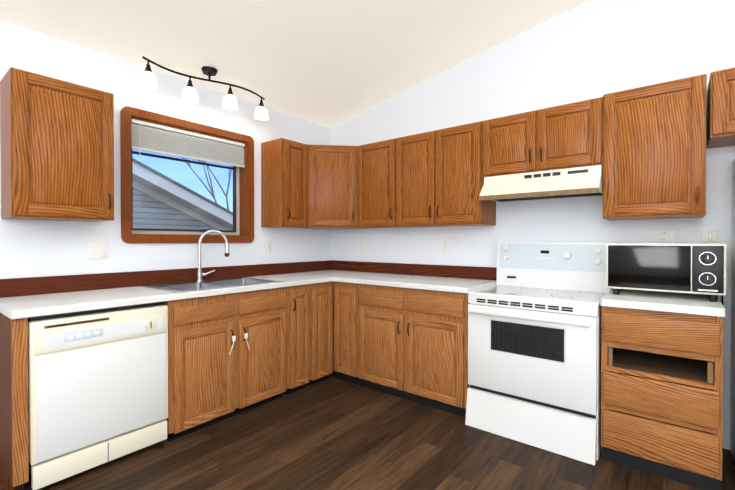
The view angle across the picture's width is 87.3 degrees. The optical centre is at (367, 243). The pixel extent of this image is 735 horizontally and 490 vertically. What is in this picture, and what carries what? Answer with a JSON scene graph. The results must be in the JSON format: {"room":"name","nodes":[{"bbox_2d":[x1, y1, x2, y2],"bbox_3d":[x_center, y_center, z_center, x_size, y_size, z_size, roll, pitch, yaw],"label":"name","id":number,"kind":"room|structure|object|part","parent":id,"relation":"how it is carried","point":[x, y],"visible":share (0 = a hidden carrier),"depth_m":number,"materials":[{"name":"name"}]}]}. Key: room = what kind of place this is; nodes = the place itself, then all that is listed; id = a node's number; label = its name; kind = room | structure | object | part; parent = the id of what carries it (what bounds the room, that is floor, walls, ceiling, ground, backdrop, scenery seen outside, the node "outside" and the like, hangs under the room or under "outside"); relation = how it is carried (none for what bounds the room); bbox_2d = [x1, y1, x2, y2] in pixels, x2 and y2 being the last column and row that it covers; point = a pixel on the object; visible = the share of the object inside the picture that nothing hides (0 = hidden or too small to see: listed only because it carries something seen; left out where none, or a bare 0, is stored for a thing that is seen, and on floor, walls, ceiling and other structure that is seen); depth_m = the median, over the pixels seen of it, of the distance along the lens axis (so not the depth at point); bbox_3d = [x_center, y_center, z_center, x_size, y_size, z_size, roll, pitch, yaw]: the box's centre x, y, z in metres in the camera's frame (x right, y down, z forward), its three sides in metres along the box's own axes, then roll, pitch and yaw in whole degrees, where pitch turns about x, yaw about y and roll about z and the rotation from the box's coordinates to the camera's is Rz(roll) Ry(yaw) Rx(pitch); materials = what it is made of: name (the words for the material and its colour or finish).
{"room":"kitchen","nodes":[
{"label":"kitchen","id":0,"kind":"room"},
{"bbox_2d":[0,20,330,278],"bbox_3d":[-2.102,-0.036,2.441,0.170,2.580,5.540,0,1,39],"label":"wall","id":1,"kind":"structure","parent":0,"point":[36,248],"depth_m":2.75,"materials":[{"name":"paint"}]},
{"bbox_2d":[0,67,113,221],"bbox_3d":[-1.851,-0.545,2.327,0.354,0.800,0.484,0,1,39],"label":"upper cabinet","id":2,"kind":"object","parent":1,"relation":"attached to","point":[57,147],"visible":1,"depth_m":2.20,"materials":[{"name":"brown wood"}]},
{"bbox_2d":[87,242,107,258],"bbox_3d":[-1.838,0.048,2.627,0.010,0.118,0.118,0,1,39],"label":"switch plate","id":3,"kind":"object","parent":1,"relation":"attached to","point":[97,250],"visible":1,"depth_m":2.62,"materials":[{"name":"white plastic"}]},
{"bbox_2d":[0,260,331,297],"bbox_3d":[-1.277,0.254,3.318,0.023,0.108,2.797,0,1,39],"label":"backsplash","id":4,"kind":"structure","parent":1,"relation":"attached to","point":[16,287],"depth_m":2.80,"materials":[{"name":"brown wood"}]},
{"bbox_2d":[120,106,253,242],"bbox_3d":[-1.462,-0.494,3.207,0.172,0.981,1.096,0,1,39],"label":"window","id":5,"kind":"structure","parent":1,"relation":"in","point":[127,113],"depth_m":3.14,"materials":[{"name":"brown wood"}]},
{"bbox_3d":[-1.501,-0.494,3.237,0.070,0.841,0.956,0,1,39],"label":"window sash","id":6,"kind":"part","parent":5,"relation":"part of","materials":[{"name":"clear glass"}]},
{"bbox_2d":[131,119,244,167],"bbox_3d":[-1.427,-0.763,3.176,0.035,0.298,0.940,0,1,39],"label":"window blind","id":7,"kind":"object","parent":5,"relation":"attached to","point":[153,139],"visible":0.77,"depth_m":3.11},
{"bbox_2d":[265,242,271,253],"bbox_3d":[-0.957,0.040,3.732,0.009,0.116,0.072,0,1,39],"label":"electrical outlet plate","id":8,"kind":"object","parent":1,"relation":"attached to","point":[268,247],"visible":1,"depth_m":3.73,"materials":[{"name":"white plastic"}]},
{"bbox_2d":[261,138,307,227],"bbox_3d":[-0.776,-0.555,3.675,0.354,0.800,0.312,0,1,39],"label":"upper cabinet","id":9,"kind":"object","parent":1,"relation":"attached to","point":[284,183],"visible":0.98,"depth_m":3.57,"materials":[{"name":"brown wood"}]},
{"bbox_2d":[300,145,371,229],"bbox_3d":[-0.361,-0.557,3.958,0.652,0.800,0.645,0,1,39],"label":"upper cabinet","id":10,"kind":"object","parent":1,"relation":"attached to","point":[332,186],"visible":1,"depth_m":3.73,"materials":[{"name":"brown wood"}]},
{"bbox_3d":[-0.336,-0.555,3.721,0.448,0.776,0.054,0,0,-6],"label":"door","id":11,"kind":"part","parent":10,"relation":"part of","materials":[{"name":"brown wood"}]},
{"bbox_2d":[0,0,588,127],"bbox_3d":[0.153,-1.835,0.629,5.940,1.145,5.540,0,1,39],"label":"ceiling","id":12,"kind":"structure","parent":0,"point":[330,63],"depth_m":2.80,"materials":[{"name":"beige paint"}]},
{"bbox_2d":[138,56,268,120],"bbox_3d":[-1.222,-1.221,3.016,0.192,0.267,1.032,0,1,45],"label":"spotlight","id":13,"kind":"object","parent":12,"relation":"attached to","point":[147,80],"visible":1,"depth_m":2.95,"materials":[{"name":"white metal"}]},
{"bbox_2d":[0,369,734,489],"bbox_3d":[0.153,1.297,0.652,5.940,0.060,5.540,0,1,39],"label":"floor","id":14,"kind":"structure","parent":0,"point":[332,432],"depth_m":2.25,"materials":[{"name":"brown wood"}]},
{"bbox_2d":[0,313,28,489],"bbox_3d":[-1.915,0.807,2.054,0.607,0.900,0.058,0,1,39],"label":"cabinet end panel","id":15,"kind":"object","parent":14,"relation":"on","point":[14,449],"visible":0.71,"depth_m":1.88,"materials":[{"name":"brown wood"}]},
{"bbox_2d":[28,302,167,489],"bbox_3d":[-1.655,0.811,2.307,0.638,0.888,0.652,0,1,39],"label":"dishwasher","id":16,"kind":"object","parent":14,"relation":"on","point":[97,387],"visible":0.9,"depth_m":2.08,"materials":[{"name":"white enameled metal"},{"name":"cream plastic"}]},
{"bbox_2d":[163,287,286,441],"bbox_3d":[-1.163,0.800,2.947,0.669,0.900,0.943,0,1,39],"label":"base cabinet","id":17,"kind":"object","parent":14,"relation":"on","point":[227,356],"visible":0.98,"depth_m":2.69,"materials":[{"name":"brown wood"}]},
{"bbox_2d":[0,271,359,319],"bbox_3d":[-1.043,0.329,3.116,0.642,0.040,2.822,0,1,39],"label":"countertop","id":18,"kind":"structure","parent":17,"relation":"on","point":[19,307],"depth_m":2.29,"materials":[{"name":"laminate"}]},
{"bbox_2d":[141,277,281,292],"bbox_3d":[-1.164,0.400,2.950,0.546,0.190,0.840,0,1,39],"label":"double-bowl sink","id":19,"kind":"object","parent":18,"relation":"in","point":[203,285],"visible":0.17,"depth_m":2.99,"materials":[{"name":"silver metal"}]},
{"bbox_2d":[196,230,228,281],"bbox_3d":[-1.265,0.095,3.145,0.127,0.418,0.244,0,1,39],"label":"pull-down faucet","id":20,"kind":"object","parent":18,"relation":"on","point":[200,274],"visible":1,"depth_m":3.10,"materials":[{"name":"silver metal"}]},
{"bbox_2d":[282,284,309,394],"bbox_3d":[-0.795,0.797,3.415,0.662,0.900,0.243,0,1,39],"label":"base cabinet","id":21,"kind":"object","parent":14,"relation":"on","point":[298,361],"visible":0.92,"depth_m":3.22,"materials":[{"name":"brown wood"}]},
{"bbox_2d":[304,281,332,385],"bbox_3d":[-0.640,0.795,3.637,0.627,0.900,0.293,0,1,39],"label":"base cabinet","id":22,"kind":"object","parent":14,"relation":"on","point":[321,326],"visible":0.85,"depth_m":3.42,"materials":[{"name":"brown wood"}]},
{"bbox_2d":[333,281,359,384],"bbox_3d":[-0.253,0.793,3.893,0.912,0.900,0.627,0,1,39],"label":"base cabinet","id":23,"kind":"object","parent":14,"relation":"on","point":[345,331],"visible":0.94,"depth_m":3.45,"materials":[{"name":"brown wood"}]},
{"bbox_2d":[288,270,355,273],"bbox_3d":[-0.369,0.323,3.960,0.480,0.040,0.662,0,1,39],"label":"countertop","id":24,"kind":"structure","parent":23,"relation":"on","point":[325,271],"depth_m":4.02,"materials":[{"name":"laminate"}]},
{"bbox_2d":[359,284,468,416],"bbox_3d":[0.490,0.798,3.279,1.010,0.900,0.662,0,1,39],"label":"base cabinet","id":25,"kind":"object","parent":14,"relation":"on","point":[413,345],"visible":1,"depth_m":3.00,"materials":[{"name":"brown wood"}]},
{"bbox_2d":[332,272,495,293],"bbox_3d":[0.400,0.327,3.360,1.290,0.040,0.642,0,1,39],"label":"countertop","id":26,"kind":"structure","parent":25,"relation":"on","point":[458,285],"depth_m":3.19,"materials":[{"name":"laminate"}]},
{"bbox_2d":[465,242,611,465],"bbox_3d":[1.187,0.621,2.673,0.790,1.262,0.698,0,1,39],"label":"range","id":27,"kind":"object","parent":14,"relation":"on","point":[534,346],"visible":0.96,"depth_m":2.46,"materials":[{"name":"white metal"}]},
{"bbox_2d":[601,306,722,489],"bbox_3d":[1.741,0.805,2.303,0.520,0.900,0.627,0,1,39],"label":"drawers","id":28,"kind":"object","parent":14,"relation":"on","point":[661,393],"visible":0.94,"depth_m":2.06,"materials":[{"name":"brown wood"}]},
{"bbox_2d":[600,289,724,316],"bbox_3d":[1.738,0.335,2.292,0.527,0.040,0.642,0,1,39],"label":"countertop","id":29,"kind":"structure","parent":28,"relation":"on","point":[690,303],"depth_m":2.13,"materials":[{"name":"laminate"}]},
{"bbox_2d":[606,243,726,301],"bbox_3d":[1.783,0.156,2.330,0.545,0.315,0.412,0,1,39],"label":"microwave","id":30,"kind":"object","parent":29,"relation":"on","point":[696,268],"visible":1,"depth_m":2.17,"materials":[{"name":"black glass"}]},
{"bbox_2d":[730,159,734,464],"bbox_3d":[2.245,0.386,1.784,0.760,1.745,0.745,0,1,39],"label":"fridge","id":31,"kind":"object","parent":14,"relation":"on","point":[732,412],"visible":1,"depth_m":2.23,"materials":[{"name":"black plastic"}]},
{"bbox_2d":[331,0,734,449],"bbox_3d":[1.827,-0.546,2.738,5.940,3.596,0.170,0,1,39],"label":"wall","id":32,"kind":"structure","parent":0,"point":[590,49],"depth_m":2.90,"materials":[{"name":"paint"}]},
{"bbox_2d":[360,240,364,249],"bbox_3d":[-0.057,0.016,4.129,0.072,0.116,0.009,0,1,39],"label":"electrical outlet plate","id":33,"kind":"object","parent":32,"relation":"attached to","point":[362,244],"visible":1,"depth_m":4.12,"materials":[{"name":"white plastic"}]},
{"bbox_2d":[358,138,411,227],"bbox_3d":[0.161,-0.555,3.728,0.455,0.800,0.354,0,1,39],"label":"upper cabinet","id":34,"kind":"object","parent":32,"relation":"attached to","point":[376,184],"visible":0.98,"depth_m":3.60,"materials":[{"name":"brown wood"}]},
{"bbox_2d":[332,260,496,280],"bbox_3d":[0.350,0.250,3.796,1.916,0.108,0.021,0,1,39],"label":"backsplash","id":35,"kind":"structure","parent":32,"relation":"attached to","point":[466,272],"depth_m":3.66,"materials":[{"name":"brown wood"}]},
{"bbox_2d":[396,121,495,226],"bbox_3d":[0.653,-0.552,3.335,0.800,0.800,0.354,0,1,39],"label":"upper cabinet","id":36,"kind":"object","parent":32,"relation":"attached to","point":[439,180],"visible":1,"depth_m":3.19,"materials":[{"name":"brown wood"}]},
{"bbox_2d":[443,239,449,251],"bbox_3d":[0.717,0.018,3.511,0.072,0.116,0.009,0,1,39],"label":"electrical outlet plate","id":37,"kind":"object","parent":32,"relation":"attached to","point":[446,245],"visible":1,"depth_m":3.51,"materials":[{"name":"white plastic"}]},
{"bbox_2d":[479,165,602,201],"bbox_3d":[1.270,-0.415,2.804,0.774,0.183,0.417,0,1,39],"label":"range hood","id":38,"kind":"object","parent":32,"relation":"attached to","point":[573,182],"visible":0.92,"depth_m":2.66,"materials":[{"name":"beige plastic"}]},
{"bbox_2d":[482,97,602,177],"bbox_3d":[1.281,-0.730,2.833,0.803,0.438,0.354,0,1,39],"label":"upper cabinet","id":39,"kind":"object","parent":32,"relation":"attached to","point":[566,136],"visible":0.98,"depth_m":2.69,"materials":[{"name":"brown wood"}]},
{"bbox_2d":[603,74,706,219],"bbox_3d":[1.787,-0.558,2.421,0.500,0.795,0.369,0,1,39],"label":"upper cabinet","id":40,"kind":"object","parent":32,"relation":"attached to","point":[654,151],"visible":1,"depth_m":2.29,"materials":[{"name":"brown wood"}]},
{"bbox_2d":[652,231,673,241],"bbox_3d":[1.943,-0.047,2.533,0.116,0.072,0.009,0,1,39],"label":"electrical outlet plate","id":41,"kind":"object","parent":32,"relation":"attached to","point":[662,236],"visible":1,"depth_m":2.53,"materials":[{"name":"white plastic"}]},
{"bbox_2d":[702,230,717,241],"bbox_3d":[2.123,-0.046,2.390,0.072,0.072,0.009,0,1,39],"label":"electrical outlet plate","id":42,"kind":"object","parent":32,"relation":"attached to","point":[709,235],"visible":1,"depth_m":2.39,"materials":[{"name":"white plastic"}]},
{"bbox_2d":[707,67,734,147],"bbox_3d":[2.330,-0.770,1.983,0.860,0.365,0.374,0,1,39],"label":"upper cabinet","id":43,"kind":"object","parent":32,"relation":"attached to","point":[721,109],"visible":1,"depth_m":2.11,"materials":[{"name":"brown wood"}]},
{"label":"outside","id":44,"kind":"structure","parent":0,"visible":0},
{"bbox_2d":[133,158,232,229],"bbox_3d":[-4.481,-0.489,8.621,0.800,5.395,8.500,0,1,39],"label":"neighbouring house","id":45,"kind":"structure","parent":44,"point":[209,205],"depth_m":8.68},
{"bbox_2d":[181,157,231,209],"bbox_3d":[-4.384,-1.081,12.206,3.046,6.547,4.551,0,1,39],"label":"tree","id":46,"kind":"object","parent":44,"point":[210,187],"depth_m":12.20,"materials":[{"name":"brown plant"}]}
]}

